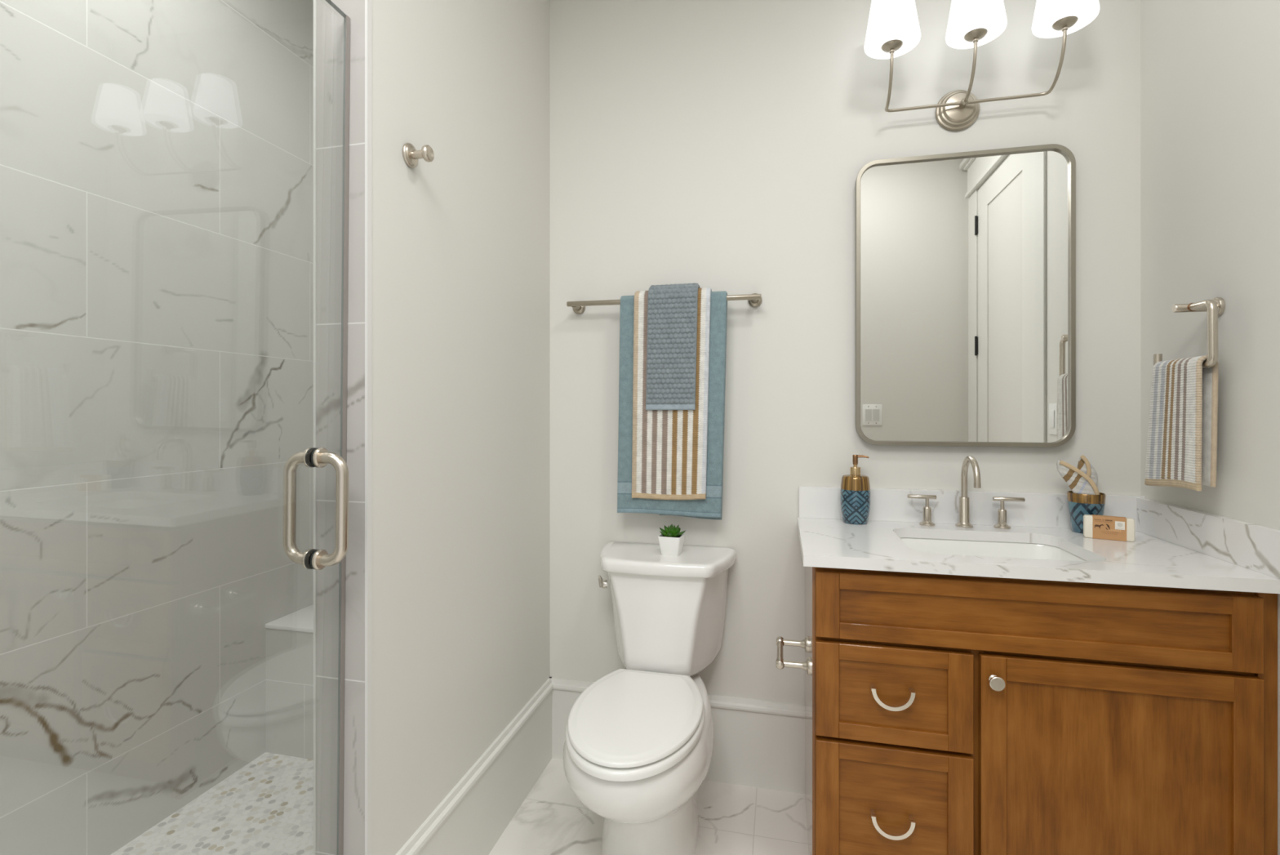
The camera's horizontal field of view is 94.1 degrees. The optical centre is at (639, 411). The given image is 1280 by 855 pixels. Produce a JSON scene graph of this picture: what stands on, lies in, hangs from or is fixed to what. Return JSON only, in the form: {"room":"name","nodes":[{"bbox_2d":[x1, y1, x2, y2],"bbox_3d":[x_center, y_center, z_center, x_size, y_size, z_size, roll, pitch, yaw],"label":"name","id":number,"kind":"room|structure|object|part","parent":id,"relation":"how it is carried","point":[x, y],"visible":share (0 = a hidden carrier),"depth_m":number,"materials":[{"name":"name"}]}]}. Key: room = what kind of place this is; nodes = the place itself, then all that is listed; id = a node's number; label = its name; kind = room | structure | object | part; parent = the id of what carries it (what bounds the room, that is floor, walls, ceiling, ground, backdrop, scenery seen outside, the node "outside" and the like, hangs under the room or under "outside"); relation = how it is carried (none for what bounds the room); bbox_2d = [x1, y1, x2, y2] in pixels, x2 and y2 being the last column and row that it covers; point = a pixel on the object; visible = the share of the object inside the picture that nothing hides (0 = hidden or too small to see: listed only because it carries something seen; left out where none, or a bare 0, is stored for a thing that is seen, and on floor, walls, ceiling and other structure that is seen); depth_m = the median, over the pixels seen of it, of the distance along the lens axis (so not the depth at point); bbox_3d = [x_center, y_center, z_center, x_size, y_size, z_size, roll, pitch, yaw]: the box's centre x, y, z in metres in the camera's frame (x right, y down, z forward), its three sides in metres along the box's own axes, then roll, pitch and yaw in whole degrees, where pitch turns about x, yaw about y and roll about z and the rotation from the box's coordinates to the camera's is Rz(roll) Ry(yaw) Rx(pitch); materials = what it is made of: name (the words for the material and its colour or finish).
{"room":"bathroom","nodes":[
{"label":"bathroom","id":0,"kind":"room"},
{"bbox_2d":[0,0,313,854],"bbox_3d":[-1.489,-0.139,1.225,0.120,2.740,2.300,0,0,13],"label":"wall","id":1,"kind":"structure","parent":0,"point":[157,156],"depth_m":1.62,"materials":[{"name":"tile"}]},
{"bbox_2d":[111,751,313,854],"bbox_3d":[-1.070,1.184,1.126,0.741,0.095,2.300,0,0,13],"label":"floor","id":2,"kind":"structure","parent":0,"point":[265,806],"depth_m":1.66,"materials":[{"name":"tile"}]},
{"bbox_2d":[265,604,313,759],"bbox_3d":[-0.846,0.922,2.071,0.744,0.428,0.358,0,0,13],"label":"shower bench","id":3,"kind":"object","parent":2,"relation":"on","point":[289,638],"visible":0.24,"depth_m":1.97,"materials":[{"name":"tile"}]},
{"bbox_2d":[315,0,550,854],"bbox_3d":[-0.494,-0.088,1.675,0.124,2.840,0.966,0,0,13],"label":"wall","id":4,"kind":"structure","parent":0,"point":[461,237],"depth_m":1.42,"materials":[{"name":"white paint"}]},
{"bbox_2d":[313,0,315,854],"bbox_3d":[-0.664,-0.139,1.222,0.005,2.740,0.010,0,0,13],"label":"trim","id":5,"kind":"structure","parent":4,"relation":"attached to","point":[314,1],"depth_m":1.22,"materials":[{"name":"silver metal"}]},
{"bbox_2d":[283,0,350,854],"bbox_3d":[-0.745,0.163,0.573,0.140,1.906,1.292,0,0,13],"label":"shower door","id":6,"kind":"structure","parent":4,"relation":"attached to","point":[312,558],"depth_m":1.19,"materials":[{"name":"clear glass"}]},
{"bbox_3d":[-0.650,0.184,1.137,0.066,0.214,0.022,0,0,13],"label":"pull handle","id":7,"kind":"part","parent":6,"relation":"part of","materials":[{"name":"silver metal"}]},
{"bbox_2d":[305,447,315,466],"bbox_3d":[-0.619,0.088,1.129,0.003,0.037,0.037,0,0,13],"label":"washer","id":8,"kind":"object","parent":6,"relation":"in","point":[309,451],"depth_m":1.12,"materials":[{"name":"black rubber"}]},
{"bbox_2d":[304,548,316,568],"bbox_3d":[-0.621,0.281,1.130,0.003,0.037,0.037,0,0,13],"label":"washer","id":9,"kind":"object","parent":6,"relation":"in","point":[308,554],"depth_m":1.12,"materials":[{"name":"black rubber"}]},
{"bbox_2d":[310,549,318,568],"bbox_3d":[-0.609,0.281,1.127,0.003,0.037,0.037,0,0,13],"label":"washer","id":10,"kind":"object","parent":6,"relation":"in","point":[313,553],"depth_m":1.11,"materials":[{"name":"silver metal"}]},
{"bbox_2d":[311,447,319,466],"bbox_3d":[-0.607,0.088,1.127,0.003,0.037,0.037,0,0,13],"label":"washer","id":11,"kind":"object","parent":6,"relation":"in","point":[314,451],"depth_m":1.11,"materials":[{"name":"silver metal"}]},
{"bbox_3d":[-0.578,0.184,1.120,0.066,0.214,0.022,0,0,13],"label":"pull handle","id":12,"kind":"part","parent":6,"relation":"part of","materials":[{"name":"silver metal"}]},
{"bbox_3d":[-0.733,0.163,0.568,0.029,1.907,1.289,0,0,12],"label":"glass pane","id":13,"kind":"part","parent":6,"relation":"part of","materials":[{"name":"grey"}]},
{"bbox_2d":[364,0,372,854],"bbox_3d":[-0.545,-0.139,1.196,0.006,2.740,0.014,0,0,13],"label":"trim","id":14,"kind":"structure","parent":4,"relation":"attached to","point":[368,3],"depth_m":1.19,"materials":[{"name":"white paint"}]},
{"bbox_2d":[402,142,434,168],"bbox_3d":[-0.487,-0.568,1.319,0.052,0.052,0.052,0,0,13],"label":"robe hook","id":15,"kind":"object","parent":4,"relation":"attached to","point":[411,156],"visible":1,"depth_m":1.31,"materials":[{"name":"silver metal"}]},
{"bbox_3d":[-0.489,-0.568,1.319,0.031,0.018,0.018,0,0,13],"label":"stem","id":16,"kind":"part","parent":15,"relation":"part of","materials":[{"name":"silver metal"}]},
{"bbox_3d":[-0.469,-0.568,1.315,0.016,0.036,0.036,0,0,13],"label":"knob","id":17,"kind":"part","parent":15,"relation":"part of","materials":[{"name":"silver metal"}]},
{"bbox_2d":[395,677,553,854],"bbox_3d":[-0.421,1.091,1.665,0.022,0.281,0.952,0,0,13],"label":"baseboard","id":18,"kind":"structure","parent":4,"relation":"attached to","point":[471,819],"depth_m":1.69,"materials":[{"name":"white wood"}]},
{"bbox_2d":[488,758,808,854],"bbox_3d":[0.502,1.282,0.344,2.680,0.100,3.100,0,0,13],"label":"floor","id":19,"kind":"structure","parent":0,"point":[734,819],"depth_m":1.78,"materials":[{"name":"stone"}]},
{"bbox_2d":[563,542,736,854],"bbox_3d":[0.018,0.843,1.673,0.447,0.777,0.729,0,0,13],"label":"toilet","id":20,"kind":"object","parent":19,"relation":"on","point":[637,748],"visible":1,"depth_m":1.60,"materials":[{"name":"white ceramic"}]},
{"bbox_3d":[-0.121,0.556,1.940,0.030,0.033,0.051,0,0,-5],"label":"flush lever","id":21,"kind":"part","parent":20,"relation":"part of","materials":[{"name":"silver metal"}]},
{"bbox_3d":[-0.013,0.785,1.556,0.342,0.017,0.478,0,0,13],"label":"seat lid","id":22,"kind":"part","parent":20,"relation":"part of","materials":[{"name":"white plastic"}]},
{"bbox_3d":[-0.013,0.811,1.556,0.352,0.026,0.488,0,0,13],"label":"seat","id":23,"kind":"part","parent":20,"relation":"part of","materials":[{"name":"white plastic"}]},
{"bbox_3d":[0.013,1.030,1.664,0.387,0.403,0.676,0,0,13],"label":"bowl","id":24,"kind":"part","parent":20,"relation":"part of","materials":[{"name":"white ceramic"}]},
{"bbox_3d":[0.073,0.655,1.906,0.401,0.323,0.212,0,0,13],"label":"tank","id":25,"kind":"part","parent":20,"relation":"part of","materials":[{"name":"white ceramic"}]},
{"bbox_3d":[0.073,0.475,1.905,0.447,0.040,0.252,0,0,13],"label":"tank lid","id":26,"kind":"part","parent":20,"relation":"part of","materials":[{"name":"white ceramic"}]},
{"bbox_2d":[657,524,685,555],"bbox_3d":[0.102,0.409,1.899,0.086,0.092,0.086,0,0,13],"label":"potted succulent","id":27,"kind":"object","parent":20,"relation":"on","point":[671,540],"visible":1,"depth_m":1.88,"materials":[{"name":"green plant"}]},
{"bbox_2d":[657,533,684,555],"bbox_3d":[0.101,0.425,1.901,0.073,0.060,0.073,0,0,19],"label":"pot","id":28,"kind":"object","parent":27,"relation":"attached to","point":[670,544],"depth_m":1.87,"materials":[{"name":"white ceramic"}]},
{"bbox_2d":[804,566,1277,854],"bbox_3d":[0.924,0.801,1.560,0.932,0.860,0.530,0,0,13],"label":"vanity cabinet","id":29,"kind":"object","parent":19,"relation":"on","point":[945,714],"visible":0.98,"depth_m":1.33,"materials":[{"name":"brown wood"}]},
{"bbox_2d":[775,635,811,675],"bbox_3d":[0.407,0.645,1.588,0.088,0.050,0.170,0,0,13],"label":"toilet paper holder","id":30,"kind":"object","parent":29,"relation":"attached to","point":[780,663],"visible":0.99,"depth_m":1.55,"materials":[{"name":"silver metal"}]},
{"bbox_3d":[0.430,0.642,1.648,0.072,0.043,0.043,0,0,13],"label":"post","id":31,"kind":"part","parent":30,"relation":"part of","materials":[{"name":"silver metal"}]},
{"bbox_3d":[0.400,0.649,1.524,0.072,0.043,0.043,0,0,13],"label":"post","id":32,"kind":"part","parent":30,"relation":"part of","materials":[{"name":"silver metal"}]},
{"bbox_3d":[0.486,0.801,1.692,0.018,0.860,0.474,0,0,13],"label":"panel","id":33,"kind":"part","parent":29,"relation":"part of","materials":[{"name":"brown wood"}]},
{"bbox_3d":[0.589,0.969,1.392,0.094,0.047,0.027,0,0,13],"label":"drawer pull","id":34,"kind":"part","parent":29,"relation":"part of","materials":[{"name":"silver metal"}]},
{"bbox_3d":[0.589,0.670,1.392,0.094,0.047,0.027,0,0,13],"label":"drawer pull","id":35,"kind":"part","parent":29,"relation":"part of","materials":[{"name":"silver metal"}]},
{"bbox_3d":[0.594,0.954,1.406,0.345,0.320,0.020,0,0,13],"label":"drawer","id":36,"kind":"part","parent":29,"relation":"part of","materials":[{"name":"brown wood"}]},
{"bbox_3d":[0.594,0.669,1.406,0.345,0.226,0.020,0,0,13],"label":"drawer","id":37,"kind":"part","parent":29,"relation":"part of","materials":[{"name":"brown wood"}]},
{"bbox_3d":[0.795,0.605,1.333,0.032,0.032,0.030,0,0,13],"label":"knob","id":38,"kind":"part","parent":29,"relation":"part of","materials":[{"name":"silver metal"}]},
{"bbox_2d":[797,516,1279,593],"bbox_3d":[0.915,0.356,1.568,0.956,0.028,0.526,0,0,13],"label":"countertop","id":39,"kind":"structure","parent":29,"relation":"on","point":[1148,560],"depth_m":1.40,"materials":[{"name":"white stone"}]},
{"bbox_2d":[840,454,871,524],"bbox_3d":[0.661,0.238,1.831,0.088,0.209,0.088,0,0,13],"label":"soap dispenser","id":40,"kind":"object","parent":39,"relation":"on","point":[855,491],"visible":1,"depth_m":1.80,"materials":[{"name":"blue ceramic"}]},
{"bbox_2d":[906,455,1025,528],"bbox_3d":[0.955,0.235,1.722,0.317,0.214,0.153,0,0,13],"label":"faucet","id":41,"kind":"object","parent":39,"relation":"on","point":[964,501],"visible":1,"depth_m":1.76,"materials":[{"name":"silver metal"}]},
{"bbox_3d":[0.851,0.259,1.799,0.080,0.012,0.012,0,0,13],"label":"lever","id":42,"kind":"part","parent":41,"relation":"part of","materials":[{"name":"silver metal"}]},
{"bbox_3d":[0.865,0.301,1.796,0.044,0.082,0.044,0,0,13],"label":"handle","id":43,"kind":"part","parent":41,"relation":"part of","materials":[{"name":"silver metal"}]},
{"bbox_3d":[0.965,0.299,1.774,0.048,0.087,0.048,0,0,13],"label":"spout","id":44,"kind":"part","parent":41,"relation":"part of","materials":[{"name":"silver metal"}]},
{"bbox_3d":[0.951,0.196,1.715,0.018,0.134,0.138,0,0,13],"label":"spout","id":45,"kind":"part","parent":41,"relation":"part of","materials":[{"name":"silver metal"}]},
{"bbox_3d":[1.065,0.301,1.752,0.044,0.082,0.044,0,0,13],"label":"handle","id":46,"kind":"part","parent":41,"relation":"part of","materials":[{"name":"silver metal"}]},
{"bbox_3d":[1.081,0.259,1.748,0.082,0.012,0.012,0,0,13],"label":"lever","id":47,"kind":"part","parent":41,"relation":"part of","materials":[{"name":"silver metal"}]},
{"bbox_2d":[900,537,1088,561],"bbox_3d":[0.906,0.444,1.550,0.464,0.145,0.364,0,0,13],"label":"undermount sink","id":48,"kind":"object","parent":39,"relation":"in","point":[941,546],"visible":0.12,"depth_m":1.70,"materials":[{"name":"white ceramic"}]},
{"bbox_2d":[1066,490,1106,533],"bbox_3d":[1.261,0.286,1.685,0.088,0.112,0.088,0,0,13],"label":"tumbler","id":49,"kind":"object","parent":39,"relation":"on","point":[1078,504],"visible":0.66,"depth_m":1.66,"materials":[{"name":"blue ceramic"}]},
{"bbox_2d":[1056,460,1099,494],"bbox_3d":[1.230,0.220,1.676,0.101,0.163,0.028,0,0,13],"label":"rolled washcloth","id":50,"kind":"object","parent":49,"relation":"in","point":[1078,482],"visible":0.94,"depth_m":1.67,"materials":[{"name":"beige fabric"}]},
{"bbox_2d":[1077,454,1097,485],"bbox_3d":[1.273,0.213,1.696,0.052,0.178,0.026,0,0,13],"label":"rolled washcloth","id":51,"kind":"object","parent":49,"relation":"in","point":[1084,465],"visible":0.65,"depth_m":1.69,"materials":[{"name":"beige fabric"}]},
{"bbox_2d":[1083,514,1134,542],"bbox_3d":[1.254,0.312,1.595,0.108,0.061,0.028,0,0,32],"label":"soap bar","id":52,"kind":"object","parent":39,"relation":"on","point":[1096,526],"visible":1,"depth_m":1.58,"materials":[{"name":"beige paper"}]},
{"bbox_3d":[0.859,0.466,1.343,0.890,0.157,0.020,0,0,13],"label":"false drawer","id":53,"kind":"part","parent":29,"relation":"part of","materials":[{"name":"brown wood"}]},
{"bbox_3d":[1.035,0.835,1.302,0.530,0.558,0.020,0,0,13],"label":"cabinet door","id":54,"kind":"part","parent":29,"relation":"part of","materials":[{"name":"brown wood"}]},
{"bbox_2d":[550,0,1140,704],"bbox_3d":[0.572,-0.088,1.982,2.057,2.840,0.120,0,0,13],"label":"wall","id":55,"kind":"structure","parent":0,"point":[720,145],"depth_m":1.95,"materials":[{"name":"white paint"}]},
{"bbox_2d":[566,293,761,314],"bbox_3d":[0.074,-0.365,2.000,0.655,0.046,0.074,0,0,13],"label":"towel bar","id":56,"kind":"object","parent":55,"relation":"attached to","point":[754,300],"visible":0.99,"depth_m":2.00,"materials":[{"name":"silver metal"}]},
{"bbox_3d":[-0.221,-0.365,2.077,0.046,0.046,0.058,0,0,13],"label":"post","id":57,"kind":"part","parent":56,"relation":"part of","materials":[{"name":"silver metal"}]},
{"bbox_3d":[0.068,-0.366,1.972,0.652,0.021,0.018,0,0,13],"label":"rail","id":58,"kind":"part","parent":56,"relation":"part of","materials":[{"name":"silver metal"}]},
{"bbox_2d":[631,287,711,499],"bbox_3d":[0.105,-0.056,1.962,0.260,0.689,0.072,0,0,13],"label":"striped towel","id":59,"kind":"object","parent":56,"relation":"hanging from","point":[669,446],"visible":0.64,"depth_m":1.93,"materials":[{"name":"white fabric"}]},
{"bbox_2d":[645,282,700,409],"bbox_3d":[0.111,-0.211,1.962,0.170,0.414,0.104,0,0,13],"label":"washcloth","id":60,"kind":"object","parent":59,"relation":"on","point":[672,308],"visible":1,"depth_m":1.91,"materials":[{"name":"fabric"}]},
{"bbox_2d":[617,290,727,519],"bbox_3d":[0.104,-0.017,1.963,0.363,0.742,0.050,0,0,13],"label":"bath towel","id":61,"kind":"object","parent":56,"relation":"hanging from","point":[711,507],"visible":0.47,"depth_m":1.94,"materials":[{"name":"blue fabric"}]},
{"bbox_3d":[0.373,-0.365,1.937,0.046,0.046,0.058,0,0,13],"label":"post","id":62,"kind":"part","parent":56,"relation":"part of","materials":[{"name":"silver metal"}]},
{"bbox_2d":[549,676,804,794],"bbox_3d":[0.103,1.091,2.020,0.879,0.281,0.022,0,0,13],"label":"baseboard","id":63,"kind":"structure","parent":55,"relation":"attached to","point":[757,743],"depth_m":1.96,"materials":[{"name":"white"}]},
{"bbox_2d":[854,143,1075,447],"bbox_3d":[0.972,-0.337,1.808,0.602,0.886,0.030,0,0,13],"label":"wall mirror","id":64,"kind":"object","parent":55,"relation":"attached to","point":[965,262],"visible":1,"depth_m":1.80,"materials":[{"name":"silver metal"}]},
{"bbox_2d":[799,485,1145,530],"bbox_3d":[0.976,0.293,1.814,0.950,0.099,0.020,0,0,13],"label":"backsplash","id":65,"kind":"structure","parent":55,"relation":"attached to","point":[1039,509],"depth_m":1.81,"materials":[{"name":"white stone"}]},
{"bbox_2d":[864,0,1099,131],"bbox_3d":[0.951,-1.028,1.710,0.590,0.344,0.234,0,0,13],"label":"vanity light","id":66,"kind":"object","parent":55,"relation":"attached to","point":[893,28],"visible":1,"depth_m":1.66,"materials":[{"name":"white glass"}]},
{"bbox_3d":[0.728,-1.128,1.721,0.151,0.146,0.151,0,0,13],"label":"lamp shade","id":67,"kind":"part","parent":66,"relation":"part of","materials":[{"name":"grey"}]},
{"bbox_3d":[0.844,-0.976,1.749,0.223,0.125,0.117,0,0,13],"label":"arm","id":68,"kind":"part","parent":66,"relation":"part of","materials":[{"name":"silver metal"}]},
{"bbox_3d":[0.953,-0.976,1.721,0.009,0.125,0.113,0,0,13],"label":"arm","id":69,"kind":"part","parent":66,"relation":"part of","materials":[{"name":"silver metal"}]},
{"bbox_3d":[0.941,-1.128,1.670,0.151,0.146,0.151,0,0,13],"label":"lamp shade","id":70,"kind":"part","parent":66,"relation":"part of","materials":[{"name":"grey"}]},
{"bbox_3d":[1.062,-0.976,1.697,0.225,0.125,0.117,0,0,13],"label":"arm","id":71,"kind":"part","parent":66,"relation":"part of","materials":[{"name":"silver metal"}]},
{"bbox_3d":[1.155,-1.128,1.620,0.151,0.146,0.151,0,0,13],"label":"lamp shade","id":72,"kind":"part","parent":66,"relation":"part of","materials":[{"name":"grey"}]},
{"bbox_2d":[1140,0,1279,854],"bbox_3d":[1.295,-0.088,0.835,0.120,2.840,1.780,0,0,13],"label":"wall","id":73,"kind":"structure","parent":0,"point":[1210,69],"depth_m":1.40,"materials":[{"name":"white paint"}]},
{"bbox_2d":[1153,297,1225,368],"bbox_3d":[1.330,-0.184,1.441,0.090,0.171,0.219,0,0,13],"label":"towel ring","id":74,"kind":"object","parent":73,"relation":"attached to","point":[1215,307],"visible":0.84,"depth_m":1.35,"materials":[{"name":"silver metal"}]},
{"bbox_2d":[1144,355,1218,490],"bbox_3d":[1.320,0.033,1.463,0.044,0.323,0.214,0,0,13],"label":"hand towel","id":75,"kind":"object","parent":74,"relation":"hanging from","point":[1182,441],"visible":0.99,"depth_m":1.41,"materials":[{"name":"white fabric"}]},
{"bbox_3d":[1.320,-0.246,1.421,0.080,0.020,0.020,0,0,13],"label":"post","id":76,"kind":"part","parent":74,"relation":"part of","materials":[{"name":"silver metal"}]},
{"bbox_2d":[1137,497,1279,578],"bbox_3d":[1.369,0.295,1.453,0.020,0.095,0.502,0,0,13],"label":"backsplash","id":77,"kind":"structure","parent":73,"relation":"attached to","point":[1251,546],"depth_m":1.40,"materials":[{"name":"white stone"}]}
]}

